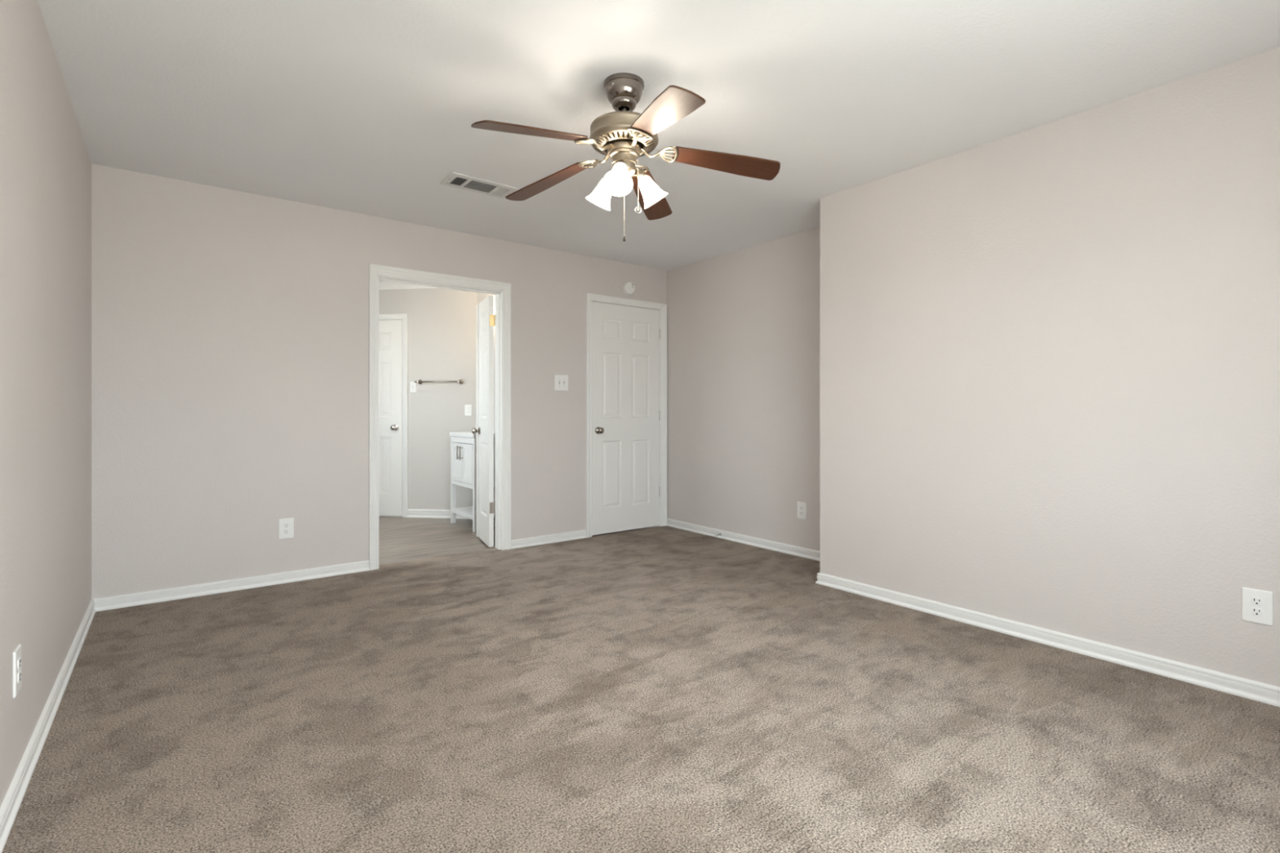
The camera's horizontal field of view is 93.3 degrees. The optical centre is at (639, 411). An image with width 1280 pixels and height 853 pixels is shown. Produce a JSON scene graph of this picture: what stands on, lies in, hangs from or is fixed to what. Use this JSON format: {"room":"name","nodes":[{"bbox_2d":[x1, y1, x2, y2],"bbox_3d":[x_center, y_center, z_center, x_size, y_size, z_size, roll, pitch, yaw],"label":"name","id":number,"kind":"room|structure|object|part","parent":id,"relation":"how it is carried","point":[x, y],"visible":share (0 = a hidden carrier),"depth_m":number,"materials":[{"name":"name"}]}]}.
{"room":"empty bedroom","nodes":[
{"label":"empty bedroom","id":0,"kind":"room"},
{"bbox_2d":[0,0,91,807],"bbox_3d":[-1.512,-0.101,1.284,0.120,2.500,4.980,0,0,-38],"label":"wall","id":1,"kind":"structure","parent":0,"point":[46,163],"depth_m":1.98,"materials":[{"name":"beige paint"}]},
{"bbox_2d":[13,644,21,698],"bbox_3d":[-1.761,0.733,1.713,0.009,0.128,0.083,0,0,-38],"label":"wall outlet","id":2,"kind":"object","parent":1,"relation":"attached to","point":[17,652],"visible":1,"depth_m":1.70,"materials":[{"name":"white plastic"}]},
{"bbox_2d":[17,671,21,683],"bbox_3d":[-1.760,0.752,1.714,0.003,0.028,0.034,0,0,-38],"label":"receptacle","id":3,"kind":"object","parent":2,"relation":"attached to","point":[19,672],"depth_m":1.71,"materials":[{"name":"white plastic"}]},
{"bbox_2d":[17,657,21,669],"bbox_3d":[-1.760,0.713,1.714,0.003,0.028,0.034,0,0,-38],"label":"receptacle","id":4,"kind":"object","parent":2,"relation":"attached to","point":[19,658],"depth_m":1.71,"materials":[{"name":"white plastic"}]},
{"bbox_2d":[0,599,96,852],"bbox_3d":[-1.494,1.054,1.374,0.020,0.069,4.860,0,0,-38],"label":"baseboard","id":5,"kind":"structure","parent":1,"relation":"attached to","point":[11,805],"depth_m":1.93,"materials":[{"name":"white paint"}]},
{"bbox_2d":[91,163,666,599],"bbox_3d":[-1.402,-0.101,4.590,4.334,2.500,0.120,0,0,-38],"label":"wall","id":6,"kind":"structure","parent":0,"point":[230,328],"depth_m":3.77,"materials":[{"name":"beige paint"}]},
{"bbox_2d":[93,560,369,612],"bbox_3d":[-2.419,1.054,3.716,1.416,0.069,0.020,0,0,-38],"label":"baseboard","id":7,"kind":"structure","parent":6,"relation":"attached to","point":[106,603],"depth_m":3.64,"materials":[{"name":"white paint"}]},
{"bbox_2d":[278,517,293,539],"bbox_3d":[-2.252,0.744,3.851,0.083,0.128,0.009,0,0,-38],"label":"wall outlet","id":8,"kind":"object","parent":6,"relation":"attached to","point":[286,526],"visible":1,"depth_m":3.85,"materials":[{"name":"white plastic"}]},
{"bbox_2d":[283,528,289,533],"bbox_3d":[-2.251,0.764,3.849,0.034,0.028,0.003,0,0,-38],"label":"receptacle","id":9,"kind":"object","parent":8,"relation":"attached to","point":[285,531],"depth_m":3.85,"materials":[{"name":"white plastic"}]},
{"bbox_2d":[283,523,289,528],"bbox_3d":[-2.251,0.725,3.849,0.034,0.028,0.003,0,0,-38],"label":"receptacle","id":10,"kind":"object","parent":8,"relation":"attached to","point":[285,525],"depth_m":3.85,"materials":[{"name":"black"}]},
{"bbox_2d":[368,263,511,570],"bbox_3d":[-1.480,0.042,4.520,1.053,2.116,0.144,0,0,-38],"label":"door frame","id":11,"kind":"structure","parent":6,"relation":"attached to","point":[501,291],"depth_m":4.66,"materials":[{"name":"white paint"}]},
{"bbox_2d":[471,295,495,546],"bbox_3d":[-1.295,0.075,5.062,0.166,2.019,0.492,0,0,-26],"label":"door","id":12,"kind":"structure","parent":6,"relation":"in","point":[485,316],"depth_m":4.98,"materials":[{"name":"white paint"}]},
{"bbox_3d":[-1.406,0.164,5.179,0.066,0.064,0.064,0,0,-26],"label":"knob","id":13,"kind":"part","parent":12,"relation":"part of","materials":[{"name":"silver metal"}]},
{"bbox_2d":[511,529,586,549],"bbox_3d":[-0.743,1.054,5.010,0.708,0.069,0.020,0,0,-38],"label":"baseboard","id":14,"kind":"structure","parent":6,"relation":"attached to","point":[560,537],"depth_m":4.99,"materials":[{"name":"white paint"}]},
{"bbox_2d":[555,374,568,391],"bbox_3d":[-0.656,-0.244,5.079,0.129,0.134,0.017,0,0,-38],"label":"light switch","id":15,"kind":"object","parent":6,"relation":"attached to","point":[561,380],"visible":1,"depth_m":5.08,"materials":[{"name":"white plastic"}]},
{"bbox_2d":[591,301,660,534],"bbox_3d":[-0.108,0.053,5.498,0.770,2.035,0.100,0,0,-38],"label":"door","id":16,"kind":"structure","parent":6,"relation":"in","point":[626,412],"depth_m":5.49,"materials":[{"name":"white paint"}]},
{"bbox_3d":[-0.348,0.164,5.291,0.064,0.064,0.066,0,0,-38],"label":"knob","id":17,"kind":"part","parent":16,"relation":"part of","materials":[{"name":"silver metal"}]},
{"bbox_2d":[586,293,666,537],"bbox_3d":[-0.139,0.031,5.551,0.904,2.116,0.140,0,0,-38],"label":"door frame","id":18,"kind":"structure","parent":6,"relation":"attached to","point":[590,297],"depth_m":5.56,"materials":[{"name":"white paint"}]},
{"bbox_2d":[622,281,635,295],"bbox_3d":[-0.095,-1.123,5.498,0.120,0.120,0.038,0,0,-38],"label":"smoke detector","id":19,"kind":"object","parent":6,"relation":"attached to","point":[628,287],"visible":1,"depth_m":5.48,"materials":[{"name":"white plastic"}]},
{"bbox_2d":[378,281,439,289],"bbox_3d":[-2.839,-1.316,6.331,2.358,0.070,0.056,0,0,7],"label":"ceiling","id":20,"kind":"structure","parent":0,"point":[382,285],"depth_m":6.29,"materials":[{"name":"white paint"}]},
{"bbox_2d":[378,288,477,517],"bbox_3d":[-2.769,-0.101,6.410,2.478,2.500,0.120,0,0,7],"label":"wall","id":21,"kind":"structure","parent":0,"point":[442,322],"depth_m":6.27,"materials":[{"name":"paint"}]},
{"bbox_2d":[378,320,402,515],"bbox_3d":[-2.788,0.065,6.313,0.610,2.044,0.078,0,0,7],"label":"door","id":22,"kind":"structure","parent":21,"relation":"in","point":[390,331],"depth_m":6.32,"materials":[{"name":"white paint"}]},
{"bbox_3d":[-2.555,0.164,6.277,0.064,0.064,0.066,0,0,7],"label":"knob","id":23,"kind":"part","parent":22,"relation":"part of","materials":[{"name":"silver metal"}]},
{"bbox_2d":[378,313,408,517],"bbox_3d":[-2.784,0.040,6.342,0.733,2.122,0.020,0,0,7],"label":"door frame","id":24,"kind":"structure","parent":21,"relation":"attached to","point":[404,317],"depth_m":6.30,"materials":[{"name":"white paint"}]},
{"bbox_2d":[409,382,416,392],"bbox_3d":[-2.362,-0.256,6.289,0.066,0.114,0.017,0,0,7],"label":"light switch","id":25,"kind":"object","parent":21,"relation":"attached to","point":[412,384],"visible":0.94,"depth_m":6.29,"materials":[{"name":"white plastic"}]},
{"bbox_2d":[407,509,469,519],"bbox_3d":[-2.044,1.058,6.244,0.757,0.086,0.024,0,0,7],"label":"baseboard","id":26,"kind":"structure","parent":21,"relation":"attached to","point":[418,513],"depth_m":6.26,"materials":[{"name":"white paint"}]},
{"bbox_2d":[414,379,463,384],"bbox_3d":[-2.068,-0.309,6.225,0.514,0.049,0.069,0,0,7],"label":"towel bar","id":27,"kind":"object","parent":21,"relation":"attached to","point":[420,381],"visible":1,"depth_m":6.22,"materials":[{"name":"grey metal"}]},
{"bbox_2d":[464,404,471,416],"bbox_3d":[-1.767,-0.016,6.216,0.074,0.118,0.009,0,0,8],"label":"wall outlet","id":28,"kind":"object","parent":21,"relation":"attached to","point":[468,407],"visible":1,"depth_m":6.21,"materials":[{"name":"white plastic"}]},
{"bbox_2d":[477,292,494,501],"bbox_3d":[-1.197,-0.101,5.697,0.120,2.500,1.383,0,0,-38],"label":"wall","id":29,"kind":"structure","parent":0,"point":[481,296],"depth_m":5.89,"materials":[{"name":"paint"}]},
{"bbox_2d":[591,526,652,536],"bbox_3d":[-0.441,-0.111,5.925,0.873,2.560,1.060,0,0,-38],"label":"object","id":30,"kind":"structure","parent":0,"point":[649,526],"depth_m":5.79,"materials":[{"name":"beige paint"}]},
{"bbox_2d":[2,516,1279,852],"bbox_3d":[-0.849,1.119,3.873,4.094,0.060,8.030,0,0,-38],"label":"floor","id":31,"kind":"structure","parent":0,"point":[665,689],"depth_m":2.10,"materials":[{"name":"brown carpet"}]},
{"bbox_2d":[448,431,494,532],"bbox_3d":[-1.594,0.650,5.830,0.325,0.902,0.610,0,0,-38],"label":"bathroom vanity","id":32,"kind":"object","parent":31,"relation":"on","point":[463,444],"visible":0.56,"depth_m":5.72,"materials":[{"name":"white paint"}]},
{"bbox_3d":[-1.849,0.670,5.985,0.040,0.862,0.040,0,0,-38],"label":"leg","id":33,"kind":"part","parent":32,"relation":"part of","materials":[{"name":"white paint"}]},
{"bbox_3d":[-1.767,0.485,5.859,0.018,0.367,0.254,0,0,-38],"label":"cabinet door","id":34,"kind":"part","parent":32,"relation":"part of","materials":[{"name":"white paint"}]},
{"bbox_3d":[-1.610,0.485,5.655,0.018,0.367,0.254,0,0,-38],"label":"cabinet door","id":35,"kind":"part","parent":32,"relation":"part of","materials":[{"name":"white paint"}]},
{"bbox_2d":[448,431,494,438],"bbox_3d":[-1.584,0.219,5.837,0.301,0.040,0.610,0,0,-38],"label":"countertop","id":36,"kind":"structure","parent":32,"relation":"on","point":[465,434],"depth_m":5.71,"materials":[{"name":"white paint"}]},
{"bbox_2d":[452,506,494,519],"bbox_3d":[-1.580,0.974,5.841,0.281,0.040,0.538,0,0,-38],"label":"shelf","id":37,"kind":"object","parent":32,"relation":"attached to","point":[467,512],"depth_m":5.84,"materials":[{"name":"white paint"}]},
{"bbox_3d":[-1.508,0.670,5.544,0.040,0.862,0.040,0,0,-38],"label":"leg","id":38,"kind":"part","parent":32,"relation":"part of","materials":[{"name":"white paint"}]},
{"bbox_2d":[37,0,1279,271],"bbox_3d":[0.119,-1.401,2.618,4.334,0.100,5.100,0,0,-38],"label":"ceiling","id":39,"kind":"structure","parent":0,"point":[365,107],"depth_m":2.53,"materials":[{"name":"paint"}]},
{"bbox_2d":[440,172,518,198],"bbox_3d":[-0.958,-1.344,3.609,0.407,0.013,0.212,0,0,-38],"label":"ceiling vent","id":40,"kind":"object","parent":39,"relation":"in","point":[455,180],"visible":0.98,"depth_m":3.59,"materials":[{"name":"white metal"}]},
{"bbox_2d":[471,72,780,241],"bbox_3d":[-0.016,-1.027,2.491,1.189,0.648,1.239,0,0,-2],"label":"ceiling fan","id":41,"kind":"object","parent":39,"relation":"hanging from","point":[623,135],"visible":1,"depth_m":2.44,"materials":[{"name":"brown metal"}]},
{"bbox_3d":[-0.397,-1.033,2.227,0.447,0.007,0.130,-11,19,-38],"label":"blade","id":42,"kind":"part","parent":41,"relation":"part of","materials":[{"name":"brown wood"}]},
{"bbox_3d":[-0.418,-1.033,2.724,0.447,0.007,0.130,-11,6,33],"label":"blade","id":43,"kind":"part","parent":41,"relation":"part of","materials":[{"name":"brown wood"}]},
{"bbox_3d":[-0.155,-0.931,2.559,0.116,0.109,0.116,35,22,17],"label":"lamp shade","id":44,"kind":"part","parent":41,"relation":"part of","materials":[{"name":"white glass"}]},
{"bbox_3d":[-0.153,-1.067,2.548,0.094,0.037,0.026,0,0,34],"label":"iron arm","id":45,"kind":"part","parent":41,"relation":"part of","materials":[{"name":"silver metal"}]},
{"bbox_3d":[-0.148,-1.067,2.425,0.094,0.037,0.026,0,0,-38],"label":"iron arm","id":46,"kind":"part","parent":41,"relation":"part of","materials":[{"name":"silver metal"}]},
{"bbox_3d":[-0.081,-0.931,2.378,0.116,0.109,0.116,27,-40,-28],"label":"lamp shade","id":47,"kind":"part","parent":41,"relation":"part of","materials":[{"name":"white glass"}]},
{"bbox_3d":[-0.080,-0.950,2.391,0.037,0.070,0.037,27,-40,-28],"label":"bulb","id":48,"kind":"part","parent":41,"relation":"part of","materials":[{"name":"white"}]},
{"bbox_2d":[617,159,625,164],"bbox_3d":[-0.076,-0.989,2.417,0.038,0.036,0.038,27,-40,-28],"label":"socket","id":49,"kind":"object","parent":41,"relation":"attached to","point":[621,161],"depth_m":2.40,"materials":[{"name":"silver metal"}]},
{"bbox_3d":[-0.029,-1.067,2.391,0.026,0.037,0.094,0,0,-20],"label":"iron arm","id":50,"kind":"part","parent":41,"relation":"part of","materials":[{"name":"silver metal"}]},
{"bbox_2d":[635,168,645,179],"bbox_3d":[0.002,-0.989,2.517,0.038,0.036,0.038,-33,12,-3],"label":"socket","id":51,"kind":"object","parent":41,"relation":"attached to","point":[641,175],"depth_m":2.50,"materials":[{"name":"gold metal"}]},
{"bbox_3d":[0.039,-1.067,2.494,0.094,0.037,0.026,0,0,-2],"label":"iron arm","id":52,"kind":"part","parent":41,"relation":"part of","materials":[{"name":"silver metal"}]},
{"bbox_3d":[0.049,-1.033,2.897,0.130,0.007,0.447,-12,-12,13],"label":"blade","id":53,"kind":"part","parent":41,"relation":"part of","materials":[{"name":"brown wood"}]},
{"bbox_3d":[0.039,-0.931,2.532,0.116,0.109,0.116,-33,12,-3],"label":"lamp shade","id":54,"kind":"part","parent":41,"relation":"part of","materials":[{"name":"white glass"}]},
{"bbox_3d":[0.082,-1.033,2.093,0.130,0.007,0.447,13,4,-22],"label":"blade","id":55,"kind":"part","parent":41,"relation":"part of","materials":[{"name":"brown wood"}]},
{"bbox_3d":[0.357,-1.033,2.507,0.447,0.007,0.130,9,-12,-2],"label":"blade","id":56,"kind":"part","parent":41,"relation":"part of","materials":[{"name":"brown wood"}]},
{"bbox_2d":[666,226,819,551],"bbox_3d":[0.942,-0.101,5.001,0.120,2.500,2.093,0,0,-38],"label":"wall","id":57,"kind":"structure","parent":0,"point":[743,325],"depth_m":4.96,"materials":[{"name":"beige paint"}]},
{"bbox_2d":[666,518,819,561],"bbox_3d":[0.887,1.054,4.958,0.020,0.069,2.093,0,0,-38],"label":"baseboard","id":58,"kind":"structure","parent":57,"relation":"attached to","point":[805,553],"depth_m":4.95,"materials":[{"name":"white paint"}]},
{"bbox_2d":[796,501,806,519],"bbox_3d":[1.214,0.743,4.543,0.009,0.128,0.083,0,0,-38],"label":"wall outlet","id":59,"kind":"object","parent":57,"relation":"attached to","point":[801,506],"visible":1,"depth_m":4.54,"materials":[{"name":"white plastic"}]},
{"bbox_2d":[819,47,1279,687],"bbox_3d":[2.267,-0.101,2.878,0.617,2.500,2.887,0,0,-38],"label":"wall","id":60,"kind":"structure","parent":0,"point":[1049,353],"depth_m":2.73,"materials":[{"name":"beige paint"}]},
{"bbox_2d":[815,573,1279,706],"bbox_3d":[1.972,1.054,2.738,0.020,0.069,2.786,0,0,-38],"label":"baseboard","id":61,"kind":"structure","parent":60,"relation":"attached to","point":[1246,688],"depth_m":2.72,"materials":[{"name":"white paint"}]},
{"bbox_2d":[1241,586,1272,626],"bbox_3d":[2.330,0.736,2.283,0.009,0.128,0.083,0,0,-38],"label":"wall outlet","id":62,"kind":"object","parent":60,"relation":"attached to","point":[1256,604],"visible":1,"depth_m":2.28,"materials":[{"name":"white plastic"}]},
{"bbox_2d":[1250,607,1263,616],"bbox_3d":[2.328,0.755,2.281,0.003,0.028,0.034,0,0,-38],"label":"receptacle","id":63,"kind":"object","parent":62,"relation":"attached to","point":[1255,611],"depth_m":2.28,"materials":[{"name":"white plastic"}]},
{"bbox_2d":[1250,597,1263,605],"bbox_3d":[2.328,0.716,2.281,0.003,0.028,0.034,0,0,-38],"label":"receptacle","id":64,"kind":"object","parent":62,"relation":"attached to","point":[1254,601],"depth_m":2.28,"materials":[{"name":"white plastic"}]}
]}

